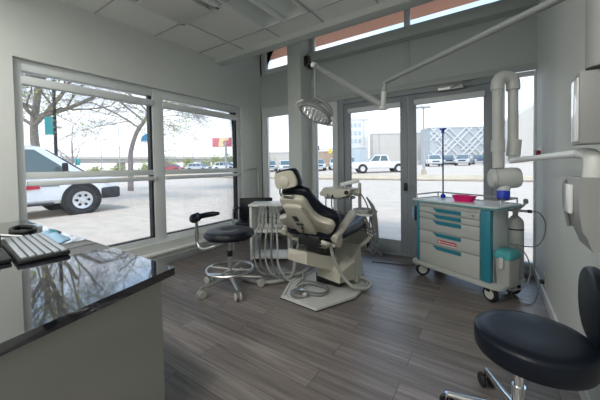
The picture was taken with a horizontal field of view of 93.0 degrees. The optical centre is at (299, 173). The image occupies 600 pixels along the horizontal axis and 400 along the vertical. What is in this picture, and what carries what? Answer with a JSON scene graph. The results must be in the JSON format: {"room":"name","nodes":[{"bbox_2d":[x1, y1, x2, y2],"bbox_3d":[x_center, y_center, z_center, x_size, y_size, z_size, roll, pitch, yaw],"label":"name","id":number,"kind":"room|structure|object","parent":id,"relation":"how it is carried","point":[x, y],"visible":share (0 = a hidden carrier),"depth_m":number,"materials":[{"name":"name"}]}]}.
{"room":"dental clinic","nodes":[
{"label":"dental clinic","id":0,"kind":"room"},
{"bbox_2d":[0,0,262,260],"bbox_3d":[-2.615,-0.509,2.240,0.217,3.327,6.864,0,2,34],"label":"wall","id":1,"kind":"structure","parent":0,"point":[55,33],"depth_m":2.99,"materials":[{"name":"white paint"}]},
{"bbox_2d":[12,58,241,250],"bbox_3d":[-1.722,-0.098,3.540,0.121,1.856,2.633,0,2,34],"label":"window","id":2,"kind":"structure","parent":1,"relation":"in","point":[156,172],"depth_m":3.35,"materials":[{"name":"white metal"}]},
{"bbox_2d":[141,240,207,257],"bbox_3d":[-1.487,0.939,3.693,0.042,0.033,2.984,0,2,34],"label":"trim","id":3,"kind":"structure","parent":1,"relation":"attached to","point":[201,241],"depth_m":3.52,"materials":[{"name":"grey paint"}]},
{"bbox_2d":[155,233,262,263],"bbox_3d":[-1.484,1.056,3.716,0.021,0.084,3.018,0,2,34],"label":"baseboard","id":4,"kind":"structure","parent":1,"relation":"attached to","point":[190,253],"depth_m":3.69,"materials":[{"name":"grey plastic"}]},
{"bbox_2d":[61,0,386,58],"bbox_3d":[-1.371,-1.605,0.625,4.080,0.089,5.969,0,2,34],"label":"ceiling","id":5,"kind":"structure","parent":0,"point":[223,31],"depth_m":3.10,"materials":[{"name":"tile"}]},
{"bbox_2d":[127,0,219,25],"bbox_3d":[-1.164,-1.575,2.632,0.568,0.079,0.585,0,2,34],"label":"ceiling light","id":6,"kind":"object","parent":5,"relation":"attached to","point":[183,12],"visible":1,"depth_m":2.66,"materials":[{"name":"white plastic"}]},
{"bbox_2d":[217,0,308,28],"bbox_3d":[-0.484,-1.645,2.551,0.585,0.126,1.196,0,2,34],"label":"ceiling light","id":7,"kind":"object","parent":5,"relation":"attached to","point":[266,15],"visible":1,"depth_m":2.90,"materials":[{"name":"white plastic"}]},
{"bbox_2d":[215,0,435,65],"bbox_3d":[0.341,-1.921,3.136,3.862,0.652,0.142,0,2,34],"label":"bulkhead","id":8,"kind":"object","parent":5,"relation":"attached to","point":[388,7],"visible":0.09,"depth_m":3.15,"materials":[{"name":"white paint"}]},
{"bbox_2d":[287,39,312,245],"bbox_3d":[0.027,-0.610,4.352,0.234,3.327,0.376,0,2,34],"label":"wall column","id":9,"kind":"structure","parent":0,"point":[299,76],"depth_m":4.20,"materials":[{"name":"white paint"}]},
{"bbox_2d":[304,55,312,68],"bbox_3d":[0.138,-1.658,4.233,0.082,0.142,0.184,0,2,34],"label":"bracket","id":10,"kind":"object","parent":9,"relation":"attached to","point":[307,63],"visible":0.58,"depth_m":4.16,"materials":[{"name":"black plastic"}]},
{"bbox_2d":[161,234,580,399],"bbox_3d":[-1.041,1.208,1.151,4.113,0.100,7.031,0,2,34],"label":"floor","id":11,"kind":"structure","parent":0,"point":[410,335],"depth_m":1.95,"materials":[{"name":"grey wood"}]},
{"bbox_2d":[0,220,174,399],"bbox_3d":[-1.647,0.789,1.279,2.454,0.752,1.162,0,2,34],"label":"counter","id":12,"kind":"object","parent":11,"relation":"on","point":[86,323],"visible":1,"depth_m":1.00,"materials":[{"name":"black stone"}]},
{"bbox_2d":[0,237,11,263],"bbox_3d":[-1.677,0.310,1.250,0.516,0.202,0.518,0,2,38],"label":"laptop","id":13,"kind":"object","parent":12,"relation":"on","point":[4,257],"visible":1,"depth_m":1.31,"materials":[{"name":"black plastic"}]},
{"bbox_2d":[0,234,21,236],"bbox_3d":[-1.862,0.395,1.806,0.334,0.013,0.113,0,2,34],"label":"charging cable","id":14,"kind":"object","parent":12,"relation":"on","point":[7,235],"visible":0.38,"depth_m":1.81,"materials":[{"name":"white plastic"}]},
{"bbox_2d":[8,225,37,233],"bbox_3d":[-1.954,0.388,2.012,0.305,0.023,0.148,0,2,34],"label":"cable","id":15,"kind":"object","parent":12,"relation":"on","point":[34,227],"visible":1,"depth_m":1.97,"materials":[{"name":"black plastic"}]},
{"bbox_2d":[1,233,69,263],"bbox_3d":[-1.433,0.384,1.527,0.619,0.027,0.188,0,2,39],"label":"keyboard","id":16,"kind":"object","parent":12,"relation":"on","point":[27,248],"visible":1,"depth_m":1.44,"materials":[{"name":"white plastic"}]},
{"bbox_2d":[41,230,70,242],"bbox_3d":[-1.553,0.377,1.784,0.466,0.040,0.100,0,2,34],"label":"face mask","id":17,"kind":"object","parent":12,"relation":"on","point":[59,238],"visible":0.79,"depth_m":1.72,"materials":[{"name":"blue fabric"}]},
{"bbox_2d":[189,211,264,301],"bbox_3d":[-0.697,0.741,2.749,0.628,0.737,0.636,0,2,34],"label":"stool","id":18,"kind":"object","parent":11,"relation":"on","point":[229,234],"visible":1,"depth_m":2.69,"materials":[{"name":"black leather"}]},
{"bbox_2d":[232,197,274,250],"bbox_3d":[-0.667,0.717,4.171,0.560,0.694,0.451,-1,2,0],"label":"chair","id":19,"kind":"object","parent":11,"relation":"on","point":[243,210],"visible":0.46,"depth_m":4.33,"materials":[{"name":"black plastic"}]},
{"bbox_2d":[245,168,264,237],"bbox_3d":[-0.728,0.481,4.692,0.176,1.154,0.303,0,2,34],"label":"stand","id":20,"kind":"object","parent":11,"relation":"on","point":[262,236],"visible":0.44,"depth_m":4.78,"materials":[{"name":"silver metal"}]},
{"bbox_2d":[248,201,292,260],"bbox_3d":[-0.361,0.716,3.654,0.518,0.694,0.351,-1,2,4],"label":"cart","id":21,"kind":"object","parent":11,"relation":"on","point":[254,206],"visible":0.45,"depth_m":3.61,"materials":[{"name":"white plastic"}]},
{"bbox_2d":[254,226,280,232],"bbox_3d":[-0.361,0.712,3.654,0.439,0.017,0.301,-1,2,4],"label":"shelf","id":22,"kind":"object","parent":21,"relation":"attached to","point":[255,227],"depth_m":3.51,"materials":[{"name":"white plastic"}]},
{"bbox_2d":[253,249,287,258],"bbox_3d":[-0.356,1.029,3.662,0.439,0.025,0.318,-1,2,4],"label":"shelf","id":23,"kind":"object","parent":21,"relation":"attached to","point":[282,253],"depth_m":3.61,"materials":[{"name":"white plastic"}]},
{"bbox_3d":[-0.349,0.693,3.642,0.344,0.022,0.313,0,2,34],"label":"tray","id":24,"kind":"object","parent":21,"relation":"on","visible":0},
{"bbox_2d":[260,227,282,228],"bbox_3d":[-0.342,0.669,3.637,0.284,0.022,0.201,-1,2,7],"label":"tray","id":25,"kind":"object","parent":24,"relation":"on","point":[260,227],"visible":0.3,"depth_m":3.53,"materials":[{"name":"silver metal"}]},
{"bbox_2d":[261,222,283,226],"bbox_3d":[-0.336,0.646,3.631,0.284,0.022,0.201,-1,2,10],"label":"tray","id":26,"kind":"object","parent":25,"relation":"on","point":[279,224],"visible":0.64,"depth_m":3.57,"materials":[{"name":"white plastic"}]},
{"bbox_2d":[241,205,310,283],"bbox_3d":[-0.258,0.719,2.965,0.775,0.763,0.341,-1,2,8],"label":"hoses","id":27,"kind":"object","parent":11,"relation":"on","point":[263,215],"visible":0.86,"depth_m":2.97,"materials":[{"name":"grey"}]},
{"bbox_2d":[275,168,371,312],"bbox_3d":[0.313,0.513,2.798,0.755,1.156,1.464,0,2,34],"label":"dental chair","id":28,"kind":"object","parent":11,"relation":"on","point":[307,221],"depth_m":2.50,"materials":[{"name":"grey"}]},
{"bbox_2d":[283,194,293,198],"bbox_3d":[-0.090,0.179,2.255,0.100,0.041,0.040,0,2,34],"label":"socket","id":29,"kind":"object","parent":28,"relation":"attached to","point":[285,196],"depth_m":2.24,"materials":[{"name":"silver metal"}]},
{"bbox_2d":[275,168,301,189],"bbox_3d":[-0.091,0.042,2.267,0.219,0.177,0.083,0,2,19],"label":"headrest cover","id":30,"kind":"object","parent":28,"relation":"on","point":[290,178],"depth_m":2.21,"materials":[{"name":"beige plastic"}]},
{"bbox_2d":[290,287,307,297],"bbox_3d":[-0.013,1.047,2.535,0.153,0.046,0.150,-1,2,-3],"label":"foot pedal","id":31,"kind":"object","parent":28,"relation":"on","point":[298,292],"visible":0.99,"depth_m":2.49,"materials":[{"name":"silver metal"}]},
{"bbox_2d":[279,186,340,228],"bbox_3d":[0.039,0.298,2.433,0.594,0.427,0.395,0,2,34],"label":"backrest","id":32,"kind":"object","parent":28,"relation":"on","point":[304,211],"depth_m":2.30,"materials":[{"name":"black plastic"}]},
{"bbox_2d":[287,214,364,238],"bbox_3d":[0.285,0.506,2.831,0.554,0.132,0.815,0,2,34],"label":"seat cushion","id":33,"kind":"object","parent":28,"relation":"on","point":[358,222],"depth_m":2.54,"materials":[{"name":"black leather"}]},
{"bbox_2d":[320,179,381,254],"bbox_3d":[0.549,0.478,3.198,0.683,0.840,0.461,0,2,34],"label":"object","id":34,"kind":"object","parent":28,"relation":"attached to","point":[333,192],"visible":0.94,"depth_m":3.12,"materials":[{"name":"beige plastic"}]},
{"bbox_2d":[353,207,371,213],"bbox_3d":[0.710,0.419,3.225,0.222,0.046,0.222,0,2,34],"label":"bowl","id":35,"kind":"object","parent":34,"relation":"on","point":[360,210],"depth_m":3.15,"materials":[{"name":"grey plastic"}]},
{"bbox_2d":[356,213,372,216],"bbox_3d":[0.715,0.451,3.202,0.234,0.017,0.234,0,2,34],"label":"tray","id":36,"kind":"object","parent":34,"relation":"on","point":[360,214],"depth_m":3.11,"materials":[{"name":"white plastic"}]},
{"bbox_2d":[372,261,412,265],"bbox_3d":[1.205,1.055,3.324,0.706,0.010,0.050,-1,2,15],"label":"cable","id":37,"kind":"object","parent":11,"relation":"on","point":[372,261],"visible":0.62,"depth_m":3.35,"materials":[{"name":"black plastic"}]},
{"bbox_2d":[412,191,524,301],"bbox_3d":[1.575,0.638,2.771,0.452,0.864,0.908,-2,2,-29],"label":"cart","id":38,"kind":"object","parent":11,"relation":"on","point":[457,239],"visible":0.88,"depth_m":2.56,"materials":[{"name":"teal plastic"}]},
{"bbox_2d":[412,202,416,256],"bbox_3d":[1.276,0.633,3.147,0.070,0.714,0.032,0,2,34],"label":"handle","id":39,"kind":"object","parent":38,"relation":"hanging from","point":[414,209],"visible":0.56,"depth_m":3.14,"materials":[{"name":"black plastic"}]},
{"bbox_2d":[439,128,446,197],"bbox_3d":[1.542,-0.119,3.070,0.060,0.751,0.060,-2,2,-34],"label":"pole stand","id":40,"kind":"object","parent":38,"relation":"on","point":[443,195],"visible":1,"depth_m":3.06,"materials":[{"name":"blue paint"}]},
{"bbox_2d":[452,194,478,201],"bbox_3d":[1.595,0.235,2.765,0.146,0.060,0.220,-2,2,-37],"label":"bowl","id":41,"kind":"object","parent":38,"relation":"on","point":[457,197],"visible":1,"depth_m":2.71,"materials":[{"name":"pink plastic"}]},
{"bbox_2d":[494,247,520,286],"bbox_3d":[1.718,0.768,2.361,0.201,0.288,0.130,-2,2,-29],"label":"bin","id":42,"kind":"object","parent":38,"relation":"on","point":[507,259],"visible":1,"depth_m":2.31,"materials":[{"name":"grey plastic"}]},
{"bbox_2d":[506,243,530,290],"bbox_3d":[1.778,0.775,2.341,0.262,0.338,0.162,-2,2,-36],"label":"power cord","id":43,"kind":"object","parent":38,"relation":"on","point":[511,243],"visible":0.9,"depth_m":2.31,"materials":[{"name":"grey rubber"}]},
{"bbox_2d":[509,199,545,278],"bbox_3d":[1.942,0.559,2.473,0.291,0.692,0.134,0,2,34],"label":"tank","id":44,"kind":"object","parent":38,"relation":"on","point":[516,223],"visible":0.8,"depth_m":2.46,"materials":[{"name":"metal"}]},
{"bbox_2d":[439,266,599,399],"bbox_3d":[0.918,0.749,1.214,0.590,0.748,0.593,0,2,34],"label":"stool","id":45,"kind":"object","parent":11,"relation":"on","point":[537,349],"visible":1,"depth_m":1.09,"materials":[{"name":"black leather"}]},
{"bbox_2d":[260,13,536,275],"bbox_3d":[0.849,-0.614,3.972,3.779,3.327,0.094,0,2,34],"label":"wall","id":46,"kind":"structure","parent":0,"point":[515,45],"depth_m":3.47,"materials":[{"name":"grey paint"}]},
{"bbox_2d":[261,50,286,75],"bbox_3d":[-0.324,-1.981,4.706,0.778,0.594,0.075,0,2,34],"label":"window","id":47,"kind":"structure","parent":46,"relation":"in","point":[266,58],"depth_m":4.85,"materials":[{"name":"white metal"}]},
{"bbox_2d":[262,105,287,197],"bbox_3d":[-0.304,-0.146,4.753,0.794,1.956,0.092,0,2,34],"label":"window","id":48,"kind":"structure","parent":46,"relation":"in","point":[282,110],"depth_m":4.90,"materials":[{"name":"white metal"}]},
{"bbox_2d":[312,101,338,213],"bbox_3d":[0.381,-0.129,4.295,0.451,1.923,0.092,0,2,34],"label":"window","id":49,"kind":"structure","parent":46,"relation":"in","point":[315,167],"depth_m":4.20,"materials":[{"name":"white metal"}]},
{"bbox_2d":[311,9,410,51],"bbox_3d":[1.292,-2.034,3.633,2.700,0.485,0.075,0,2,34],"label":"window","id":50,"kind":"structure","parent":46,"relation":"in","point":[407,15],"depth_m":3.58,"materials":[{"name":"white metal"}]},
{"bbox_2d":[272,0,479,59],"bbox_3d":[1.690,-2.325,3.798,7.206,0.125,0.627,0,2,34],"label":"eave","id":51,"kind":"object","parent":46,"relation":"attached to","point":[436,6],"visible":0.29,"depth_m":4.26},
{"bbox_2d":[344,96,408,254],"bbox_3d":[1.006,0.025,3.857,0.874,2.027,0.100,0,2,34],"label":"door","id":52,"kind":"structure","parent":46,"relation":"in","point":[401,246],"depth_m":3.68,"materials":[{"name":"grey metal"}]},
{"bbox_2d":[337,76,499,257],"bbox_3d":[1.379,-0.020,3.631,1.931,2.140,0.109,0,2,34],"label":"door frame","id":53,"kind":"structure","parent":46,"relation":"attached to","point":[340,104],"depth_m":3.91,"materials":[{"name":"grey metal"}]},
{"bbox_2d":[306,0,538,103],"bbox_3d":[1.253,-1.421,3.576,2.667,0.736,0.184,0,2,34],"label":"beam","id":54,"kind":"structure","parent":46,"relation":"attached to","point":[498,9],"depth_m":3.31,"materials":[{"name":"grey"}]},
{"bbox_2d":[408,80,492,255],"bbox_3d":[1.702,-0.002,3.298,0.890,2.087,0.252,0,2,34],"label":"door","id":55,"kind":"structure","parent":46,"relation":"in","point":[457,91],"depth_m":3.34,"materials":[{"name":"grey metal"}]},
{"bbox_2d":[503,70,536,267],"bbox_3d":[2.314,-0.044,3.014,0.326,2.023,0.075,0,2,34],"label":"window","id":56,"kind":"structure","parent":46,"relation":"in","point":[533,72],"depth_m":2.93,"materials":[{"name":"white metal"}]},
{"bbox_2d":[536,0,599,399],"bbox_3d":[0.615,-0.506,0.077,0.167,3.327,6.864,0,2,34],"label":"wall","id":57,"kind":"structure","parent":0,"point":[561,255],"depth_m":1.94,"materials":[{"name":"white paint"}]},
{"bbox_2d":[296,0,599,125],"bbox_3d":[0.603,-0.671,1.767,0.308,0.599,2.000,-2,2,-32],"label":"lamp","id":58,"kind":"object","parent":57,"relation":"attached to","point":[314,112],"visible":1,"depth_m":1.42,"materials":[{"name":"white metal"}]},
{"bbox_2d":[534,147,541,154],"bbox_3d":[2.201,-0.183,2.636,0.045,0.117,0.184,0,2,34],"label":"fire alarm","id":59,"kind":"object","parent":57,"relation":"attached to","point":[539,151],"visible":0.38,"depth_m":2.59,"materials":[{"name":"red plastic"}]},
{"bbox_2d":[539,272,545,287],"bbox_3d":[2.067,0.900,2.430,0.038,0.109,0.092,0,2,34],"label":"wall outlet","id":60,"kind":"object","parent":57,"relation":"attached to","point":[542,281],"visible":1,"depth_m":2.40,"materials":[{"name":"white plastic"}]},
{"bbox_2d":[511,282,539,304],"bbox_3d":[1.921,0.998,2.395,0.228,0.153,0.158,0,2,19],"label":"power cord","id":61,"kind":"object","parent":60,"relation":"attached to","point":[533,302],"visible":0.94,"depth_m":2.39,"materials":[{"name":"grey rubber"}]},
{"bbox_2d":[487,71,599,252],"bbox_3d":[1.303,-0.262,1.595,0.223,1.014,1.480,0,2,25],"label":"dental x-ray machine","id":62,"kind":"object","parent":57,"relation":"attached to","point":[580,194],"visible":1,"depth_m":1.69,"materials":[{"name":"white plastic"}]},
{"bbox_2d":[506,139,521,159],"bbox_3d":[1.644,-0.181,2.191,0.101,0.169,0.102,0,2,34],"label":"socket","id":63,"kind":"object","parent":62,"relation":"attached to","point":[513,149],"depth_m":2.16,"materials":[{"name":"white plastic"}]},
{"bbox_2d":[534,268,591,399],"bbox_3d":[0.537,1.117,0.126,0.015,0.084,6.755,0,2,34],"label":"baseboard","id":64,"kind":"structure","parent":57,"relation":"attached to","point":[584,395],"depth_m":2.19,"materials":[{"name":"grey plastic"}]},
{"bbox_2d":[571,69,599,144],"bbox_3d":[1.036,-0.226,0.979,0.137,0.245,0.117,0,2,34],"label":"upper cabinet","id":65,"kind":"object","parent":57,"relation":"attached to","point":[585,87],"visible":1,"depth_m":0.96,"materials":[{"name":"white metal"}]},
{"label":"outside","id":66,"kind":"structure","parent":0,"visible":0},
{"bbox_2d":[141,174,532,179],"bbox_3d":[5.481,0.226,23.214,117.040,0.132,4.682,0,2,34],"label":"verge","id":67,"kind":"structure","parent":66,"point":[525,177],"depth_m":21.49,"materials":[{"name":"plant"}]},
{"bbox_2d":[114,124,120,169],"bbox_3d":[-32.202,-4.279,49.884,1.442,8.778,0.615,-1,2,6],"label":"street lamp","id":68,"kind":"object","parent":67,"relation":"on","point":[114,124],"visible":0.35,"depth_m":49.88,"materials":[{"name":"grey metal"}]},
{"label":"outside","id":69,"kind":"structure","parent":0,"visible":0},
{"bbox_2d":[27,163,532,261],"bbox_3d":[21.062,-2.528,106.592,418.000,1.159,300.960,0,2,34],"label":"ground","id":70,"kind":"structure","parent":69,"point":[125,217],"depth_m":9.77,"materials":[{"name":"concrete"}]},
{"bbox_2d":[44,80,57,155],"bbox_3d":[-9.003,-1.142,10.328,0.417,4.431,0.096,-1,2,6],"label":"banner pole","id":71,"kind":"object","parent":70,"relation":"on","point":[47,120],"visible":0.62,"depth_m":10.28,"materials":[{"name":"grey metal"}]},
{"bbox_2d":[24,145,119,214],"bbox_3d":[-7.915,0.262,7.141,2.256,1.973,5.484,0,2,34],"label":"pickup truck","id":72,"kind":"object","parent":70,"relation":"on","point":[74,199],"visible":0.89,"depth_m":7.76,"materials":[{"name":"white paint"}]},
{"bbox_2d":[61,163,67,171],"bbox_3d":[-6.384,-0.160,7.705,0.339,0.275,0.109,0,2,34],"label":"mirror","id":73,"kind":"object","parent":72,"relation":"attached to","point":[64,167],"depth_m":7.61,"materials":[{"name":"black plastic"}]},
{"bbox_2d":[40,110,104,164],"bbox_3d":[-17.928,-2.394,21.921,5.494,6.626,3.218,-1,2,16],"label":"street tree","id":74,"kind":"object","parent":70,"relation":"on","point":[72,143],"visible":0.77,"depth_m":22.39,"materials":[{"name":"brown plant"}]},
{"bbox_2d":[74,159,80,165],"bbox_3d":[-14.354,-0.012,18.372,0.351,1.926,0.131,-1,2,0],"label":"street sign","id":75,"kind":"object","parent":70,"relation":"on","point":[77,161],"visible":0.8,"depth_m":18.37,"materials":[{"name":"teal metal"}]},
{"bbox_2d":[80,164,109,170],"bbox_3d":[-36.821,-0.687,51.816,3.464,2.372,4.439,0,2,34],"label":"bush","id":76,"kind":"object","parent":70,"relation":"on","point":[94,168],"visible":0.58,"depth_m":51.43,"materials":[{"name":"green plant"}]},
{"bbox_2d":[106,159,125,170],"bbox_3d":[-33.210,-1.137,51.556,4.195,3.193,3.816,0,2,34],"label":"bush","id":77,"kind":"object","parent":70,"relation":"on","point":[116,168],"visible":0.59,"depth_m":51.46,"materials":[{"name":"green plant"}]},
{"bbox_2d":[21,73,211,182],"bbox_3d":[-9.611,-4.128,10.481,11.600,10.422,8.890,-2,2,-28],"label":"street tree","id":78,"kind":"object","parent":70,"relation":"on","point":[36,118],"visible":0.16,"depth_m":11.10,"materials":[{"name":"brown plant"}]},
{"bbox_2d":[22,78,225,190],"bbox_3d":[-8.553,-4.676,15.480,13.885,11.216,8.071,-1,2,-5],"label":"street tree","id":79,"kind":"object","parent":70,"relation":"on","point":[131,147],"visible":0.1,"depth_m":15.67,"materials":[{"name":"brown plant"}]},
{"bbox_2d":[133,161,147,169],"bbox_3d":[-29.016,-1.519,53.220,4.296,3.294,3.371,-2,2,-23],"label":"bush","id":80,"kind":"object","parent":70,"relation":"on","point":[144,162],"visible":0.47,"depth_m":52.86,"materials":[{"name":"green plant"}]},
{"bbox_2d":[140,134,146,142],"bbox_3d":[-6.149,-0.516,11.694,0.736,3.010,0.181,-1,2,0],"label":"sign","id":81,"kind":"object","parent":70,"relation":"on","point":[144,138],"visible":0.19,"depth_m":11.65,"materials":[{"name":"blue paint"}]},
{"bbox_2d":[59,153,232,169],"bbox_3d":[-36.655,-2.618,73.090,67.401,4.932,6.103,-2,2,-33],"label":"overpass","id":82,"kind":"object","parent":70,"relation":"on","point":[83,159],"visible":0.43,"depth_m":66.94,"materials":[{"name":"concrete"}]},
{"bbox_2d":[165,164,184,169],"bbox_3d":[-24.505,-1.155,55.008,4.464,1.559,1.878,-1,2,17],"label":"parked car","id":83,"kind":"object","parent":70,"relation":"on","point":[169,166],"visible":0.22,"depth_m":54.28,"materials":[{"name":"red paint"}]},
{"bbox_2d":[180,157,193,168],"bbox_3d":[-26.296,-2.751,66.400,2.792,4.495,2.920,0,2,34],"label":"bush","id":84,"kind":"object","parent":70,"relation":"on","point":[185,162],"visible":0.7,"depth_m":66.47,"materials":[{"name":"green plant"}]},
{"bbox_2d":[186,163,211,168],"bbox_3d":[-17.699,-1.121,50.005,4.464,1.559,1.878,-1,2,17],"label":"parked car","id":85,"kind":"object","parent":70,"relation":"on","point":[190,165],"visible":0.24,"depth_m":49.37,"materials":[{"name":"silver metal"}]},
{"bbox_2d":[209,153,220,166],"bbox_3d":[-16.330,-2.290,55.095,2.798,3.764,2.905,-2,2,-42],"label":"bush","id":86,"kind":"object","parent":70,"relation":"on","point":[213,160],"visible":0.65,"depth_m":54.59,"materials":[{"name":"green plant"}]},
{"bbox_2d":[212,137,231,167],"bbox_3d":[-12.573,-3.112,45.931,3.260,5.428,0.458,-1,2,9],"label":"billboard","id":87,"kind":"object","parent":70,"relation":"on","point":[216,142],"visible":0.94,"depth_m":45.73,"materials":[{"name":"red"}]},
{"bbox_2d":[212,162,232,168],"bbox_3d":[-12.515,-1.233,48.334,4.464,1.559,1.878,-1,2,17],"label":"parked car","id":88,"kind":"object","parent":70,"relation":"on","point":[217,165],"visible":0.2,"depth_m":47.77,"materials":[{"name":"white paint"}]},
{"bbox_2d":[220,149,232,161],"bbox_3d":[-14.761,-3.068,58.258,3.166,4.697,3.502,-2,2,-36],"label":"bush","id":89,"kind":"object","parent":70,"relation":"on","point":[223,157],"visible":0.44,"depth_m":58.06,"materials":[{"name":"green plant"}]},
{"bbox_2d":[270,161,277,170],"bbox_3d":[-4.339,-1.149,41.659,1.878,1.559,4.464,-1,2,-9],"label":"parked car","id":90,"kind":"object","parent":70,"relation":"on","point":[273,165],"visible":0.51,"depth_m":40.11,"materials":[{"name":"silver metal"}]},
{"bbox_2d":[269,152,288,166],"bbox_3d":[-5.208,-3.528,75.286,8.732,4.227,8.611,-1,2,0],"label":"building","id":91,"kind":"structure","parent":70,"relation":"on","point":[278,156],"depth_m":71.08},
{"bbox_2d":[278,160,288,170],"bbox_3d":[-1.967,-1.034,38.326,1.878,1.559,4.464,-1,2,-6],"label":"parked car","id":92,"kind":"object","parent":70,"relation":"on","point":[284,164],"visible":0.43,"depth_m":37.06,"materials":[{"name":"white paint"}]},
{"bbox_2d":[318,159,325,170],"bbox_3d":[2.484,-1.223,38.321,1.878,1.559,4.464,-1,2,1],"label":"parked car","id":93,"kind":"object","parent":70,"relation":"on","point":[321,163],"visible":0.53,"depth_m":36.85,"materials":[{"name":"silver metal"}]},
{"bbox_2d":[117,176,532,181],"bbox_3d":[7.561,0.361,18.807,108.680,0.091,0.334,0,2,34],"label":"kerb","id":94,"kind":"object","parent":70,"relation":"on","point":[117,176],"visible":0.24,"depth_m":19.55,"materials":[{"name":"concrete"}]},
{"bbox_2d":[318,150,332,166],"bbox_3d":[4.522,-3.737,75.287,9.231,4.316,8.611,-1,2,0],"label":"brick building","id":95,"kind":"structure","parent":70,"relation":"on","point":[325,155],"depth_m":71.08,"materials":[{"name":"brown brick"}]},
{"bbox_2d":[318,146,332,152],"bbox_3d":[4.627,-3.066,49.916,3.221,3.761,0.370,-1,2,2],"label":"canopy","id":96,"kind":"object","parent":70,"relation":"on","point":[329,149],"visible":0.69,"depth_m":49.86,"materials":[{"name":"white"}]},
{"bbox_2d":[328,158,332,169],"bbox_3d":[4.881,-1.379,39.151,1.878,1.559,4.464,-1,2,4],"label":"parked car","id":97,"kind":"object","parent":70,"relation":"on","point":[330,165],"visible":0.42,"depth_m":37.71,"materials":[{"name":"white paint"}]},
{"bbox_2d":[352,146,366,161],"bbox_3d":[11.701,-3.748,65.261,5.973,4.627,5.267,-1,2,0],"label":"building","id":98,"kind":"structure","parent":70,"relation":"on","point":[359,153],"depth_m":62.73,"materials":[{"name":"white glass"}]},
{"bbox_2d":[351,118,368,160],"bbox_3d":[14.362,-8.520,78.319,7.646,13.380,6.103,-1,2,0],"label":"office building","id":99,"kind":"structure","parent":70,"relation":"on","point":[359,127],"depth_m":75.32,"materials":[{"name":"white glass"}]},
{"bbox_2d":[352,155,399,172],"bbox_3d":[8.159,-1.030,29.578,5.885,1.864,2.003,-1,2,3],"label":"pickup truck","id":100,"kind":"object","parent":70,"relation":"on","point":[375,161],"visible":0.73,"depth_m":28.70,"materials":[{"name":"white paint"}]},
{"bbox_2d":[369,132,420,164],"bbox_3d":[25.828,-6.057,71.997,15.780,8.403,3.595,-1,2,0],"label":"building","id":101,"kind":"structure","parent":70,"relation":"on","point":[388,144],"depth_m":70.31,"materials":[{"name":"grey concrete"}]},
{"bbox_2d":[417,106,430,174],"bbox_3d":[10.062,-2.712,23.305,1.120,5.556,0.741,0,2,34],"label":"street lamp","id":102,"kind":"object","parent":70,"relation":"on","point":[423,171],"visible":0.84,"depth_m":23.21,"materials":[{"name":"grey metal"}]},
{"bbox_2d":[425,155,441,166],"bbox_3d":[17.607,-1.732,37.474,1.878,1.559,4.464,0,2,18],"label":"parked car","id":103,"kind":"object","parent":70,"relation":"on","point":[431,159],"visible":0.83,"depth_m":36.30,"materials":[{"name":"white paint"}]},
{"bbox_2d":[444,155,454,164],"bbox_3d":[23.346,-2.160,44.968,1.878,1.559,4.464,0,2,22],"label":"parked car","id":104,"kind":"object","parent":70,"relation":"on","point":[447,158],"visible":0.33,"depth_m":43.48,"materials":[{"name":"blue paint"}]},
{"bbox_2d":[420,126,482,164],"bbox_3d":[36.608,-6.204,65.248,16.097,8.690,5.395,-1,2,0],"label":"building","id":105,"kind":"structure","parent":70,"relation":"on","point":[457,139],"depth_m":62.75,"materials":[{"name":"grey"}]},
{"bbox_2d":[454,154,470,165],"bbox_3d":[22.387,-1.915,39.138,1.878,1.559,4.464,0,2,33],"label":"parked car","id":106,"kind":"object","parent":70,"relation":"on","point":[461,158],"visible":0.98,"depth_m":37.93,"materials":[{"name":"silver metal"}]},
{"bbox_2d":[471,155,482,163],"bbox_3d":[28.257,-2.245,44.967,1.878,1.559,4.464,0,2,26],"label":"parked car","id":107,"kind":"object","parent":70,"relation":"on","point":[476,158],"visible":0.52,"depth_m":44.00,"materials":[{"name":"blue paint"}]},
{"bbox_2d":[505,103,532,163],"bbox_3d":[42.990,-7.329,51.507,11.704,11.286,2.592,-1,2,-1],"label":"gabled building","id":108,"kind":"structure","parent":70,"relation":"on","point":[526,113],"depth_m":50.26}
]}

